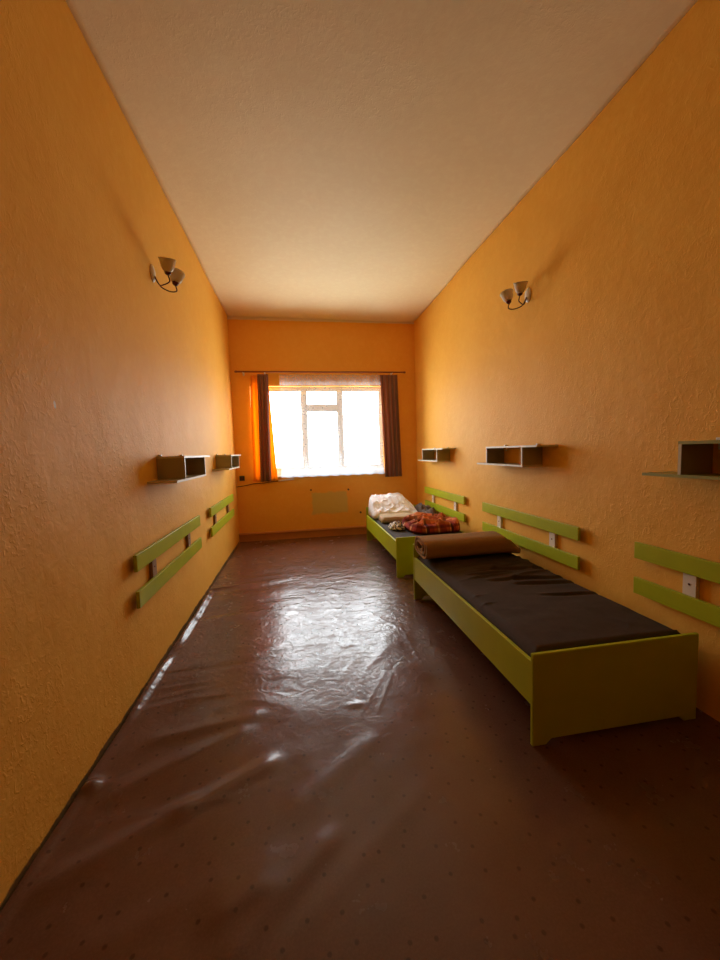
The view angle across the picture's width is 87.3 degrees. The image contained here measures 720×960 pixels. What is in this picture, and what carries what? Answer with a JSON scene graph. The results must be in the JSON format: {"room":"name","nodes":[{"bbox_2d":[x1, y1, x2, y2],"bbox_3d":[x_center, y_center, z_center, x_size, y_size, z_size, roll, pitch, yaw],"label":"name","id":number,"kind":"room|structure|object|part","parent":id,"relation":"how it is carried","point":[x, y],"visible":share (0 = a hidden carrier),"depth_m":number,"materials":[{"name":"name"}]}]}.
{"room":"dormitory bedroom","nodes":[
{"label":"dormitory bedroom","id":0,"kind":"room"},
{"bbox_2d":[0,0,239,911],"bbox_3d":[-1.518,-0.539,2.042,0.200,3.957,9.393,-2,4,-9],"label":"wall","id":1,"kind":"structure","parent":0,"point":[106,371],"depth_m":1.86,"materials":[{"name":"orange paint"}]},
{"bbox_2d":[133,515,201,608],"bbox_3d":[-1.513,0.576,3.076,0.046,0.335,1.536,-2,4,-9],"label":"wall rail","id":2,"kind":"object","parent":1,"relation":"attached to","point":[148,555],"visible":1,"depth_m":2.76,"materials":[{"name":"green wood"}]},
{"bbox_2d":[150,257,184,292],"bbox_3d":[-1.498,-1.580,2.926,0.212,0.186,0.347,-2,4,-9],"label":"wall sconce","id":3,"kind":"object","parent":1,"relation":"attached to","point":[176,275],"visible":1,"depth_m":2.89,"materials":[{"name":"beige glass"}]},
{"bbox_3d":[-1.592,-1.593,2.909,0.022,0.135,0.090,-2,4,-9],"label":"wall plate","id":4,"kind":"part","parent":3,"relation":"part of","materials":[{"name":"white plastic"}]},
{"bbox_3d":[-1.510,-1.529,2.883,0.164,0.092,0.020,0,5,25],"label":"arm","id":5,"kind":"part","parent":3,"relation":"part of","materials":[{"name":"metal"}]},
{"bbox_3d":[-1.524,-1.535,2.969,0.164,0.092,0.020,-6,6,-44],"label":"arm","id":6,"kind":"part","parent":3,"relation":"part of","materials":[{"name":"metal"}]},
{"bbox_3d":[-1.437,-1.612,2.818,0.123,0.108,0.120,-2,4,-9],"label":"lamp shade","id":7,"kind":"part","parent":3,"relation":"part of","materials":[{"name":"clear glass"}]},
{"bbox_3d":[-1.474,-1.628,3.042,0.123,0.108,0.120,-2,4,-9],"label":"lamp shade","id":8,"kind":"part","parent":3,"relation":"part of","materials":[{"name":"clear glass"}]},
{"bbox_2d":[147,454,209,483],"bbox_3d":[-1.481,-0.114,3.170,0.200,0.204,1.063,-2,4,-9],"label":"wall shelf","id":9,"kind":"object","parent":1,"relation":"attached to","point":[170,469],"visible":1,"depth_m":2.86,"materials":[{"name":"grey laminate"}]},
{"bbox_3d":[-1.429,-0.085,2.859,0.198,0.158,0.016,-2,4,-9],"label":"panel","id":10,"kind":"part","parent":9,"relation":"part of","materials":[{"name":"grey laminate"}]},
{"bbox_3d":[-1.532,-0.129,3.481,0.198,0.158,0.016,-2,4,-9],"label":"panel","id":11,"kind":"part","parent":9,"relation":"part of","materials":[{"name":"grey laminate"}]},
{"bbox_2d":[209,494,233,536],"bbox_3d":[-1.847,0.434,5.079,0.046,0.335,1.536,-2,4,-9],"label":"wall rail","id":12,"kind":"object","parent":1,"relation":"attached to","point":[216,508],"visible":1,"depth_m":4.83,"materials":[{"name":"green wood"}]},
{"bbox_2d":[213,454,240,470],"bbox_3d":[-1.823,-0.259,5.216,0.200,0.204,1.063,-2,4,-9],"label":"wall shelf","id":13,"kind":"object","parent":1,"relation":"attached to","point":[223,462],"visible":1,"depth_m":4.90,"materials":[{"name":"grey laminate"}]},
{"bbox_3d":[-1.770,-0.230,4.906,0.198,0.158,0.016,-2,4,-9],"label":"panel","id":14,"kind":"part","parent":13,"relation":"part of","materials":[{"name":"grey laminate"}]},
{"bbox_3d":[-1.874,-0.274,5.528,0.198,0.158,0.016,-2,4,-9],"label":"panel","id":15,"kind":"part","parent":13,"relation":"part of","materials":[{"name":"grey laminate"}]},
{"bbox_2d":[227,316,416,532],"bbox_3d":[-0.579,-0.917,6.768,3.210,3.937,0.250,-2,4,-9],"label":"wall","id":16,"kind":"structure","parent":0,"point":[255,343],"depth_m":6.60,"materials":[{"name":"orange paint"}]},
{"bbox_2d":[238,481,276,486],"bbox_3d":[-1.758,0.068,6.507,0.711,0.087,0.013,-2,4,-9],"label":"cable","id":17,"kind":"object","parent":16,"relation":"attached to","point":[272,481],"visible":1,"depth_m":6.50,"materials":[{"name":"plastic"}]},
{"bbox_2d":[239,525,366,541],"bbox_3d":[-0.500,0.941,6.770,3.210,0.170,0.030,-2,4,-9],"label":"baseboard","id":18,"kind":"structure","parent":16,"relation":"attached to","point":[351,530],"depth_m":6.68,"materials":[{"name":"brown wood"}]},
{"bbox_2d":[234,371,405,375],"bbox_3d":[-0.638,-1.845,6.508,2.930,0.080,0.112,-2,4,-9],"label":"curtain rod","id":19,"kind":"object","parent":16,"relation":"attached to","point":[243,372],"visible":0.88,"depth_m":6.45,"materials":[{"name":"brown wood"}]},
{"bbox_2d":[257,374,270,481],"bbox_3d":[-1.607,-0.864,6.333,0.211,1.790,0.042,-2,4,-9],"label":"curtain","id":20,"kind":"object","parent":19,"relation":"hanging from","point":[262,379],"visible":1,"depth_m":6.33,"materials":[{"name":"brown fabric"}]},
{"bbox_2d":[250,375,277,481],"bbox_3d":[-1.643,-0.868,6.397,0.410,1.780,0.039,-2,4,-9],"label":"curtain","id":21,"kind":"object","parent":19,"relation":"hanging from","point":[253,378],"visible":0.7,"depth_m":6.39,"materials":[{"name":"orange fabric"}]},
{"bbox_3d":[-0.632,-1.852,6.471,2.860,0.031,0.028,-2,4,-9],"label":"rod","id":22,"kind":"part","parent":19,"relation":"part of","materials":[{"name":"brown wood"}]},
{"bbox_2d":[282,375,383,477],"bbox_3d":[-0.480,-0.944,6.585,1.820,1.756,0.028,-2,4,-9],"label":"lace curtain","id":23,"kind":"object","parent":19,"relation":"hanging from","point":[376,470],"visible":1,"depth_m":6.63,"materials":[{"name":"white fabric"}]},
{"bbox_2d":[380,375,401,476],"bbox_3d":[0.552,-0.955,6.706,0.356,1.795,0.047,-2,4,-9],"label":"curtain","id":24,"kind":"object","parent":19,"relation":"hanging from","point":[390,420],"visible":1,"depth_m":6.71,"materials":[{"name":"brown fabric"}]},
{"bbox_2d":[269,387,384,477],"bbox_3d":[-0.714,-0.860,6.703,2.350,1.567,0.235,-2,4,-9],"label":"window","id":25,"kind":"structure","parent":16,"relation":"in","point":[338,407],"depth_m":6.76,"materials":[{"name":"white paint"}]},
{"bbox_3d":[-1.419,-0.882,6.667,0.820,1.385,0.046,-2,4,-9],"label":"sash","id":26,"kind":"part","parent":25,"relation":"part of","materials":[{"name":"glass"}]},
{"bbox_3d":[-0.686,-1.465,6.748,0.580,0.280,0.046,-2,4,-9],"label":"sash","id":27,"kind":"part","parent":25,"relation":"part of","materials":[{"name":"glass"}]},
{"bbox_3d":[-0.664,-0.738,6.804,0.580,1.030,0.046,-2,4,-9],"label":"sash","id":28,"kind":"part","parent":25,"relation":"part of","materials":[{"name":"glass"}]},
{"bbox_3d":[0.023,-0.944,6.904,0.705,1.385,0.046,-2,4,-9],"label":"sash","id":29,"kind":"part","parent":25,"relation":"part of","materials":[{"name":"glass"}]},
{"bbox_2d":[0,534,719,959],"bbox_3d":[0.234,1.298,2.408,3.202,0.047,8.881,-2,4,-9],"label":"floor","id":30,"kind":"structure","parent":0,"point":[321,763],"depth_m":1.57,"materials":[{"name":"brown plastic"}]},
{"bbox_2d":[366,504,464,577],"bbox_3d":[0.746,0.784,5.462,0.970,0.565,1.950,-2,4,-9],"label":"bed","id":31,"kind":"object","parent":30,"relation":"on","point":[400,548],"visible":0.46,"depth_m":4.46,"materials":[{"name":"green paint"}]},
{"bbox_3d":[0.282,0.768,5.383,0.022,0.227,1.905,-2,4,-9],"label":"rail","id":32,"kind":"part","parent":31,"relation":"part of","materials":[{"name":"green paint"}]},
{"bbox_3d":[0.588,0.717,6.410,0.970,0.565,0.022,-2,4,-9],"label":"headboard","id":33,"kind":"part","parent":31,"relation":"part of","materials":[{"name":"green paint"}]},
{"bbox_2d":[369,516,461,538],"bbox_3d":[0.744,0.694,5.455,0.910,0.173,1.890,-2,4,-9],"label":"mattress","id":34,"kind":"object","parent":31,"relation":"on","point":[395,534],"visible":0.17,"depth_m":4.80,"materials":[{"name":"grey fabric"}]},
{"bbox_2d":[368,493,417,518],"bbox_3d":[0.528,0.392,6.061,0.754,0.329,0.583,-2,4,-9],"label":"pillow","id":35,"kind":"object","parent":34,"relation":"on","point":[390,502],"visible":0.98,"depth_m":5.96,"materials":[{"name":"white fabric"}]},
{"bbox_2d":[379,513,413,522],"bbox_3d":[0.595,0.549,5.604,0.619,0.080,0.354,-2,4,-9],"label":"folded blanket","id":36,"kind":"object","parent":34,"relation":"on","point":[389,517],"visible":0.74,"depth_m":5.46,"materials":[{"name":"beige fabric"}]},
{"bbox_2d":[388,521,404,529],"bbox_3d":[0.483,0.596,5.021,0.204,0.082,0.320,-2,4,-9],"label":"cloth","id":37,"kind":"object","parent":34,"relation":"on","point":[396,525],"visible":1,"depth_m":4.93,"materials":[{"name":"beige fabric"}]},
{"bbox_2d":[415,503,436,513],"bbox_3d":[1.033,0.463,5.982,0.190,0.170,0.868,-2,4,-9],"label":"cloth","id":38,"kind":"object","parent":34,"relation":"on","point":[420,507],"visible":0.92,"depth_m":5.92,"materials":[{"name":"grey fabric"}]},
{"bbox_2d":[402,512,459,533],"bbox_3d":[0.924,0.534,5.036,0.672,0.177,0.853,-2,4,-9],"label":"blanket","id":39,"kind":"object","parent":34,"relation":"on","point":[418,522],"visible":0.99,"depth_m":4.75,"materials":[{"name":"red fabric"}]},
{"bbox_3d":[0.906,0.895,4.517,0.970,0.478,0.022,-2,4,-9],"label":"footboard","id":40,"kind":"part","parent":31,"relation":"part of","materials":[{"name":"green paint"}]},
{"bbox_2d":[413,544,698,745],"bbox_3d":[1.173,0.965,2.904,0.970,0.565,1.950,-2,4,-9],"label":"bed","id":41,"kind":"object","parent":30,"relation":"on","point":[569,691],"visible":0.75,"depth_m":1.96,"materials":[{"name":"green paint"}]},
{"bbox_3d":[1.015,0.898,3.852,0.970,0.565,0.022,-2,4,-9],"label":"headboard","id":42,"kind":"part","parent":41,"relation":"part of","materials":[{"name":"green paint"}]},
{"bbox_3d":[0.709,0.949,2.825,0.022,0.227,1.905,-2,4,-9],"label":"rail","id":43,"kind":"part","parent":41,"relation":"part of","materials":[{"name":"green paint"}]},
{"bbox_2d":[417,553,679,656],"bbox_3d":[1.170,0.852,2.895,0.910,0.220,1.890,-2,4,-9],"label":"mattress","id":44,"kind":"object","parent":41,"relation":"on","point":[538,609],"visible":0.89,"depth_m":2.42,"materials":[{"name":"brown fabric"}]},
{"bbox_2d":[415,531,520,558],"bbox_3d":[1.013,0.614,3.592,0.919,0.180,0.337,-2,4,-9],"label":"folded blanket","id":45,"kind":"object","parent":44,"relation":"on","point":[485,542],"visible":1,"depth_m":3.47,"materials":[{"name":"beige fabric"}]},
{"bbox_3d":[1.333,1.076,1.958,0.970,0.478,0.022,-2,4,-9],"label":"footboard","id":46,"kind":"part","parent":41,"relation":"part of","materials":[{"name":"green paint"}]},
{"bbox_2d":[65,0,697,321],"bbox_3d":[0.111,-2.560,2.127,3.246,0.234,8.911,-2,4,-9],"label":"ceiling","id":47,"kind":"structure","parent":0,"point":[315,159],"depth_m":2.60,"materials":[{"name":"paint"}]},
{"bbox_2d":[414,0,719,721],"bbox_3d":[1.844,-0.683,2.593,0.200,3.957,9.393,-2,4,-9],"label":"wall","id":48,"kind":"structure","parent":0,"point":[612,358],"depth_m":2.63,"materials":[{"name":"orange paint"}]},
{"bbox_2d":[418,447,455,461],"bbox_3d":[1.142,-0.389,5.717,0.200,0.204,1.063,-2,4,-9],"label":"wall shelf","id":49,"kind":"object","parent":48,"relation":"attached to","point":[443,454],"visible":1,"depth_m":5.41,"materials":[{"name":"grey laminate"}]},
{"bbox_3d":[1.090,-0.404,6.028,0.198,0.158,0.016,-2,4,-9],"label":"panel","id":50,"kind":"part","parent":49,"relation":"part of","materials":[{"name":"grey laminate"}]},
{"bbox_3d":[1.193,-0.360,5.407,0.198,0.158,0.016,-2,4,-9],"label":"panel","id":51,"kind":"part","parent":49,"relation":"part of","materials":[{"name":"grey laminate"}]},
{"bbox_2d":[425,486,464,521],"bbox_3d":[1.254,0.330,5.690,0.046,0.335,1.536,-2,4,-9],"label":"wall rail","id":52,"kind":"object","parent":48,"relation":"attached to","point":[456,498],"visible":0.93,"depth_m":5.48,"materials":[{"name":"green wood"}]},
{"bbox_2d":[500,281,530,309],"bbox_3d":[1.449,-1.685,3.466,0.212,0.186,0.347,-2,4,-9],"label":"wall sconce","id":53,"kind":"object","parent":48,"relation":"attached to","point":[506,295],"visible":1,"depth_m":3.46,"materials":[{"name":"glass"}]},
{"bbox_3d":[1.385,-1.730,3.568,0.123,0.108,0.120,-2,4,-9],"label":"lamp shade","id":54,"kind":"part","parent":53,"relation":"part of","materials":[{"name":"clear glass"}]},
{"bbox_3d":[1.423,-1.714,3.344,0.123,0.108,0.120,-2,4,-9],"label":"lamp shade","id":55,"kind":"part","parent":53,"relation":"part of","materials":[{"name":"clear glass"}]},
{"bbox_3d":[1.543,-1.706,3.480,0.022,0.135,0.090,-2,4,-9],"label":"wall plate","id":56,"kind":"part","parent":53,"relation":"part of","materials":[{"name":"white plastic"}]},
{"bbox_2d":[477,443,557,466],"bbox_3d":[1.482,-0.244,3.680,0.200,0.204,1.063,-2,4,-9],"label":"wall shelf","id":57,"kind":"object","parent":48,"relation":"attached to","point":[531,455],"visible":1,"depth_m":3.38,"materials":[{"name":"grey laminate"}]},
{"bbox_3d":[1.429,-0.259,3.992,0.198,0.158,0.016,-2,4,-9],"label":"panel","id":58,"kind":"part","parent":57,"relation":"part of","materials":[{"name":"grey laminate"}]},
{"bbox_3d":[1.533,-0.215,3.370,0.198,0.158,0.016,-2,4,-9],"label":"panel","id":59,"kind":"part","parent":57,"relation":"part of","materials":[{"name":"grey laminate"}]},
{"bbox_2d":[482,502,579,569],"bbox_3d":[1.588,0.480,3.688,0.046,0.335,1.536,-2,4,-9],"label":"wall rail","id":60,"kind":"object","parent":48,"relation":"attached to","point":[551,551],"visible":0.95,"depth_m":3.41,"materials":[{"name":"green paint"}]},
{"bbox_2d":[633,542,719,627],"bbox_3d":[1.921,0.617,1.690,0.046,0.335,1.536,-2,4,-9],"label":"wall rail","id":61,"kind":"object","parent":48,"relation":"attached to","point":[693,568],"visible":1,"depth_m":2.13,"materials":[{"name":"green wood"}]},
{"bbox_2d":[642,437,719,479],"bbox_3d":[1.817,-0.096,1.673,0.200,0.204,1.063,-2,4,-9],"label":"wall shelf","id":62,"kind":"object","parent":48,"relation":"attached to","point":[695,458],"visible":1,"depth_m":1.97,"materials":[{"name":"grey laminate"}]},
{"bbox_3d":[1.764,-0.111,1.985,0.198,0.158,0.016,-2,4,-9],"label":"panel","id":63,"kind":"part","parent":62,"relation":"part of","materials":[{"name":"grey laminate"}]}
]}

